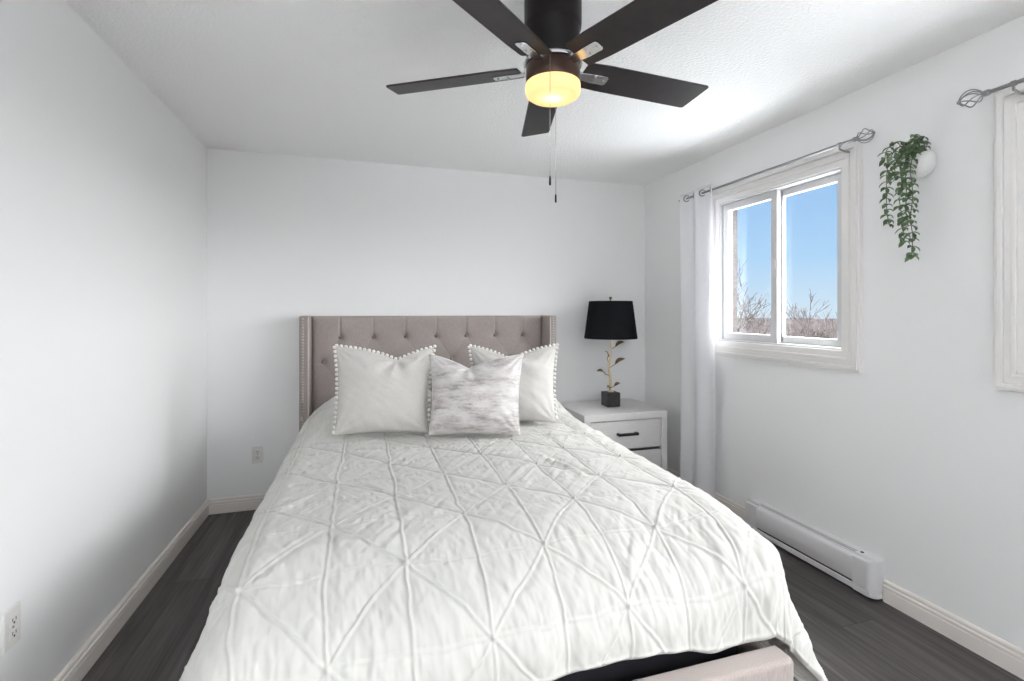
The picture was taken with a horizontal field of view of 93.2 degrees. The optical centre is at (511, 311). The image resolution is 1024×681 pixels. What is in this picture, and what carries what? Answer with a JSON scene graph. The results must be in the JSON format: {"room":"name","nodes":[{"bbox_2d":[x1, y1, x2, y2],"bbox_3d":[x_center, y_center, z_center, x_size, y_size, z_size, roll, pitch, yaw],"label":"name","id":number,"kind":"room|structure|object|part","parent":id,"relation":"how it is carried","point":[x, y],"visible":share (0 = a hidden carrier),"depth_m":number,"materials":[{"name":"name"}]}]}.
{"room":"bedroom","nodes":[
{"label":"bedroom","id":0,"kind":"room"},
{"bbox_2d":[0,0,206,680],"bbox_3d":[-1.378,0.127,0.861,0.120,2.440,5.149,0,0,-17],"label":"wall","id":1,"kind":"structure","parent":0,"point":[103,187],"depth_m":1.82,"materials":[{"name":"white paint"}]},
{"bbox_2d":[2,601,20,654],"bbox_3d":[-1.486,0.937,1.440,0.009,0.118,0.072,0,0,-17],"label":"wall outlet","id":2,"kind":"object","parent":1,"relation":"attached to","point":[11,619],"visible":1,"depth_m":1.43,"materials":[{"name":"white plastic"}]},
{"bbox_2d":[9,612,17,627],"bbox_3d":[-1.484,0.917,1.441,0.004,0.029,0.034,0,0,-17],"label":"socket","id":3,"kind":"object","parent":2,"relation":"attached to","point":[13,616],"depth_m":1.44,"materials":[{"name":"grey plastic"}]},
{"bbox_2d":[9,625,17,641],"bbox_3d":[-1.484,0.957,1.441,0.004,0.029,0.034,0,0,-17],"label":"socket","id":4,"kind":"object","parent":2,"relation":"attached to","point":[13,630],"depth_m":1.44,"materials":[{"name":"grey plastic"}]},
{"bbox_2d":[53,499,208,680],"bbox_3d":[-1.309,1.297,0.872,0.017,0.101,4.929,0,0,-17],"label":"baseboard","id":5,"kind":"structure","parent":1,"relation":"attached to","point":[88,654],"depth_m":2.12,"materials":[{"name":"white paint"}]},
{"bbox_2d":[207,148,644,498],"bbox_3d":[-0.458,0.127,3.769,3.331,2.440,0.120,0,0,-17],"label":"wall","id":6,"kind":"structure","parent":0,"point":[290,237],"depth_m":3.55,"materials":[{"name":"white paint"}]},
{"bbox_2d":[209,493,265,514],"bbox_3d":[-0.438,1.297,3.703,3.299,0.101,0.017,0,0,-17],"label":"baseboard","id":7,"kind":"structure","parent":6,"relation":"attached to","point":[244,502],"depth_m":3.26,"materials":[{"name":"white paint"}]},
{"bbox_2d":[252,445,263,462],"bbox_3d":[-1.740,0.975,3.312,0.072,0.118,0.009,0,0,-17],"label":"wall outlet","id":8,"kind":"object","parent":6,"relation":"attached to","point":[257,451],"visible":1,"depth_m":3.31,"materials":[{"name":"white plastic"}]},
{"bbox_2d":[65,0,1023,185],"bbox_3d":[0.331,-1.143,1.380,3.691,0.100,5.149,0,0,-17],"label":"ceiling","id":9,"kind":"structure","parent":0,"point":[307,78],"depth_m":2.21,"materials":[{"name":"white paint"}]},
{"bbox_2d":[386,0,717,202],"bbox_3d":[0.178,-0.746,1.674,1.165,0.694,1.196,0,0,-17],"label":"ceiling fan","id":10,"kind":"object","parent":9,"relation":"hanging from","point":[553,44],"visible":1,"depth_m":1.58,"materials":[{"name":"black"}]},
{"bbox_3d":[-0.214,-0.834,1.754,0.509,0.036,0.132,0,0,15],"label":"fan blade","id":11,"kind":"part","parent":10,"relation":"part of","materials":[{"name":"black wood"}]},
{"bbox_3d":[-0.059,-0.834,1.353,0.132,0.036,0.509,0,0,33],"label":"fan blade","id":12,"kind":"part","parent":10,"relation":"part of","materials":[{"name":"black wood"}]},
{"bbox_3d":[0.120,-0.834,2.026,0.132,0.036,0.509,0,0,-3],"label":"fan blade","id":13,"kind":"part","parent":10,"relation":"part of","materials":[{"name":"black wood"}]},
{"bbox_3d":[0.140,-0.757,1.661,0.189,0.052,0.189,0,0,-17],"label":"lamp shade","id":14,"kind":"part","parent":10,"relation":"part of","materials":[{"name":"yellow glass"}]},
{"bbox_3d":[0.372,-0.834,1.376,0.132,0.036,0.509,0,0,-39],"label":"fan blade","id":15,"kind":"part","parent":10,"relation":"part of","materials":[{"name":"black wood"}]},
{"bbox_3d":[0.482,-0.834,1.793,0.509,0.036,0.132,0,0,-21],"label":"fan blade","id":16,"kind":"part","parent":10,"relation":"part of","materials":[{"name":"black wood"}]},
{"bbox_2d":[81,510,1023,680],"bbox_3d":[0.273,1.397,1.363,3.571,0.100,5.149,0,0,-17],"label":"floor","id":17,"kind":"structure","parent":0,"point":[854,636],"depth_m":2.05,"materials":[{"name":"wood"}]},
{"bbox_2d":[299,315,792,680],"bbox_3d":[-0.229,0.686,2.439,1.804,1.322,2.530,0,0,-17],"label":"upholstered bed","id":18,"kind":"object","parent":17,"relation":"on","point":[396,336],"visible":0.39,"depth_m":3.40,"materials":[{"name":"fabric"}]},
{"bbox_3d":[-0.572,0.437,3.582,1.700,0.820,0.046,0,0,-17],"label":"tufted panel","id":19,"kind":"part","parent":18,"relation":"part of","materials":[{"name":"fabric"}]},
{"bbox_2d":[179,392,827,680],"bbox_3d":[-0.287,0.929,2.355,2.054,0.826,2.331,0,0,-17],"label":"comforter","id":20,"kind":"object","parent":18,"relation":"on","point":[550,551],"visible":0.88,"depth_m":1.48,"materials":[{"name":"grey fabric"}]},
{"bbox_2d":[331,344,436,435],"bbox_3d":[-0.729,0.431,2.745,0.592,0.495,0.222,0,0,-8],"label":"throw cushion","id":21,"kind":"object","parent":20,"relation":"on","point":[377,392],"visible":0.98,"depth_m":2.69,"materials":[{"name":"fabric"}]},
{"bbox_2d":[428,354,523,435],"bbox_3d":[-0.202,0.462,2.724,0.554,0.442,0.216,0,0,-3],"label":"throw cushion","id":22,"kind":"object","parent":20,"relation":"on","point":[483,397],"visible":1,"depth_m":2.66,"materials":[{"name":"fabric"}]},
{"bbox_2d":[467,343,558,422],"bbox_3d":[0.012,0.435,2.976,0.579,0.471,0.211,0,0,-2],"label":"throw cushion","id":23,"kind":"object","parent":20,"relation":"on","point":[536,392],"visible":0.62,"depth_m":2.94,"materials":[{"name":"fabric"}]},
{"bbox_2d":[554,645,737,680],"bbox_3d":[-0.302,0.951,2.438,1.530,0.418,2.240,0,0,-17],"label":"mattress","id":24,"kind":"object","parent":18,"relation":"on","point":[626,670],"visible":0.02,"depth_m":1.48,"materials":[{"name":"black fabric"}]},
{"bbox_3d":[0.058,1.161,1.244,1.625,0.252,0.077,0,0,-17],"label":"foot rail","id":25,"kind":"part","parent":18,"relation":"part of","materials":[{"name":"fabric"}]},
{"bbox_3d":[0.485,1.177,2.572,0.033,0.220,2.240,0,0,-17],"label":"rail","id":26,"kind":"part","parent":18,"relation":"part of","materials":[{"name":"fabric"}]},
{"bbox_2d":[559,398,666,470],"bbox_3d":[0.764,1.041,3.758,0.683,0.612,0.562,0,0,-17],"label":"nightstand","id":27,"kind":"object","parent":17,"relation":"on","point":[640,427],"visible":0.39,"depth_m":3.58,"materials":[{"name":"white wood"}]},
{"bbox_2d":[584,297,637,406],"bbox_3d":[0.774,0.307,3.799,0.412,0.856,0.412,0,0,-17],"label":"table lamp","id":28,"kind":"object","parent":27,"relation":"on","point":[610,320],"visible":1,"depth_m":3.65,"materials":[{"name":"black fabric"}]},
{"bbox_3d":[0.774,0.404,3.799,0.052,0.446,0.052,0,0,44],"label":"stem","id":29,"kind":"part","parent":28,"relation":"part of","materials":[{"name":"gold metal"}]},
{"bbox_3d":[0.774,0.061,3.799,0.412,0.292,0.412,0,0,-17],"label":"lamp shade","id":30,"kind":"part","parent":28,"relation":"part of","materials":[{"name":"black fabric"}]},
{"bbox_3d":[0.831,0.897,3.536,0.575,0.206,0.022,0,0,-17],"label":"drawer","id":31,"kind":"part","parent":27,"relation":"part of","materials":[{"name":"white wood"}]},
{"bbox_3d":[0.840,0.885,3.508,0.164,0.020,0.039,0,0,-17],"label":"handle","id":32,"kind":"part","parent":27,"relation":"part of","materials":[{"name":"black metal"}]},
{"bbox_3d":[0.831,1.126,3.536,0.575,0.210,0.022,0,0,-17],"label":"drawer","id":33,"kind":"part","parent":27,"relation":"part of","materials":[{"name":"white wood"}]},
{"bbox_2d":[733,210,736,332],"bbox_3d":[2.039,0.177,1.899,0.120,2.540,5.149,0,0,-17],"label":"wall","id":34,"kind":"structure","parent":0,"point":[734,211],"depth_m":3.48,"materials":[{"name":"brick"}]},
{"bbox_2d":[645,16,1023,649],"bbox_3d":[1.924,0.127,1.864,0.120,2.440,5.149,0,0,-17],"label":"wall","id":35,"kind":"structure","parent":0,"point":[914,460],"depth_m":2.18,"materials":[{"name":"white paint"}]},
{"bbox_2d":[667,467,746,522],"bbox_3d":[1.323,1.297,3.607,0.017,0.101,1.193,0,0,-17],"label":"baseboard","id":36,"kind":"structure","parent":35,"relation":"attached to","point":[739,510],"depth_m":3.19,"materials":[{"name":"white paint"}]},
{"bbox_2d":[679,128,875,201],"bbox_3d":[1.480,-0.818,2.919,0.116,0.082,1.444,0,0,-17],"label":"curtain rod","id":37,"kind":"object","parent":35,"relation":"attached to","point":[854,139],"visible":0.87,"depth_m":2.53,"materials":[{"name":"silver metal"}]},
{"bbox_2d":[679,183,714,497],"bbox_3d":[1.308,0.220,3.397,0.061,2.185,0.368,0,0,-17],"label":"curtain","id":38,"kind":"object","parent":37,"relation":"hanging from","point":[697,390],"visible":0.93,"depth_m":3.38,"materials":[{"name":"white fabric"}]},
{"bbox_3d":[1.443,-0.825,2.957,0.015,0.015,1.330,0,0,-17],"label":"rod","id":39,"kind":"part","parent":37,"relation":"part of","materials":[{"name":"silver metal"}]},
{"bbox_2d":[712,141,862,372],"bbox_3d":[1.582,-0.272,2.890,0.122,1.137,1.090,0,0,-17],"label":"window","id":40,"kind":"structure","parent":35,"relation":"in","point":[843,353],"depth_m":2.73,"materials":[{"name":"white paint"}]},
{"bbox_3d":[1.520,-0.272,3.087,0.034,0.911,0.450,0,0,-17],"label":"sash","id":41,"kind":"part","parent":40,"relation":"part of","materials":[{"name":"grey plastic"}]},
{"bbox_3d":[1.595,-0.272,2.893,0.096,0.975,0.928,0,0,-17],"label":"frame","id":42,"kind":"part","parent":40,"relation":"part of","materials":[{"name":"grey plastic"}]},
{"bbox_3d":[1.677,-0.272,2.708,0.034,0.911,0.460,0,0,-17],"label":"sash","id":43,"kind":"part","parent":40,"relation":"part of","materials":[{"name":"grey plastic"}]},
{"bbox_2d":[746,497,883,598],"bbox_3d":[1.590,1.247,2.638,0.070,0.184,0.807,0,0,-17],"label":"heater","id":44,"kind":"object","parent":35,"relation":"attached to","point":[862,570],"visible":0.92,"depth_m":2.51,"materials":[{"name":"white metal"}]},
{"bbox_2d":[761,505,857,551],"bbox_3d":[1.598,1.167,2.640,0.026,0.005,0.587,0,0,-17],"label":"grille","id":45,"kind":"object","parent":44,"relation":"attached to","point":[827,537],"depth_m":2.60,"materials":[{"name":"grey metal"}]},
{"bbox_2d":[878,134,935,261],"bbox_3d":[1.697,-0.481,2.087,0.184,0.549,0.196,0,0,-17],"label":"planter","id":46,"kind":"object","parent":35,"relation":"attached to","point":[918,162],"visible":1,"depth_m":2.04,"materials":[{"name":"white ceramic"}]},
{"bbox_3d":[1.739,-0.625,2.070,0.113,0.099,0.110,0,0,-17],"label":"pot","id":47,"kind":"part","parent":46,"relation":"part of","materials":[{"name":"white ceramic"}]},
{"bbox_2d":[883,579,1023,679],"bbox_3d":[1.994,1.297,1.397,0.017,0.101,1.794,0,0,-17],"label":"baseboard","id":48,"kind":"structure","parent":35,"relation":"attached to","point":[1000,652],"depth_m":1.97,"materials":[{"name":"white paint"}]},
{"bbox_2d":[957,78,1023,107],"bbox_3d":[1.973,-0.818,1.298,0.116,0.082,1.304,0,0,-17],"label":"curtain rod","id":49,"kind":"object","parent":35,"relation":"attached to","point":[1013,83],"visible":1,"depth_m":1.82,"materials":[{"name":"silver metal"}]},
{"bbox_3d":[1.949,-0.825,1.290,0.015,0.015,1.095,0,0,-17],"label":"rod","id":50,"kind":"part","parent":49,"relation":"part of","materials":[{"name":"silver metal"}]},
{"bbox_2d":[993,82,1023,392],"bbox_3d":[2.050,-0.272,1.351,0.122,1.137,1.083,0,0,-17],"label":"window","id":51,"kind":"structure","parent":35,"relation":"in","point":[1008,106],"depth_m":1.81,"materials":[{"name":"white paint"}]},
{"label":"outside","id":52,"kind":"structure","parent":0,"visible":0},
{"bbox_2d":[737,318,836,338],"bbox_3d":[198.103,15.511,143.799,457.300,22.387,680.000,0,0,-17],"label":"ground","id":53,"kind":"structure","parent":52,"point":[814,321],"depth_m":275.41,"materials":[{"name":"white snow"}]},
{"bbox_2d":[737,255,797,333],"bbox_3d":[11.454,1.923,24.952,4.764,9.254,6.488,0,0,45],"label":"bare tree","id":54,"kind":"object","parent":53,"relation":"on","point":[744,304],"visible":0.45,"depth_m":23.64,"materials":[{"name":"brown plant"}]},
{"bbox_2d":[769,288,836,338],"bbox_3d":[17.618,2.799,27.921,4.752,8.312,5.200,0,0,20],"label":"bare tree","id":55,"kind":"object","parent":53,"relation":"on","point":[819,333],"visible":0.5,"depth_m":27.65,"materials":[{"name":"brown plant"}]},
{"bbox_2d":[798,326,836,338],"bbox_3d":[28.118,4.621,41.799,4.072,6.860,5.808,0,0,-17],"label":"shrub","id":56,"kind":"object","parent":53,"relation":"on","point":[816,326],"visible":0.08,"depth_m":42.48,"materials":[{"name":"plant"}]}
]}

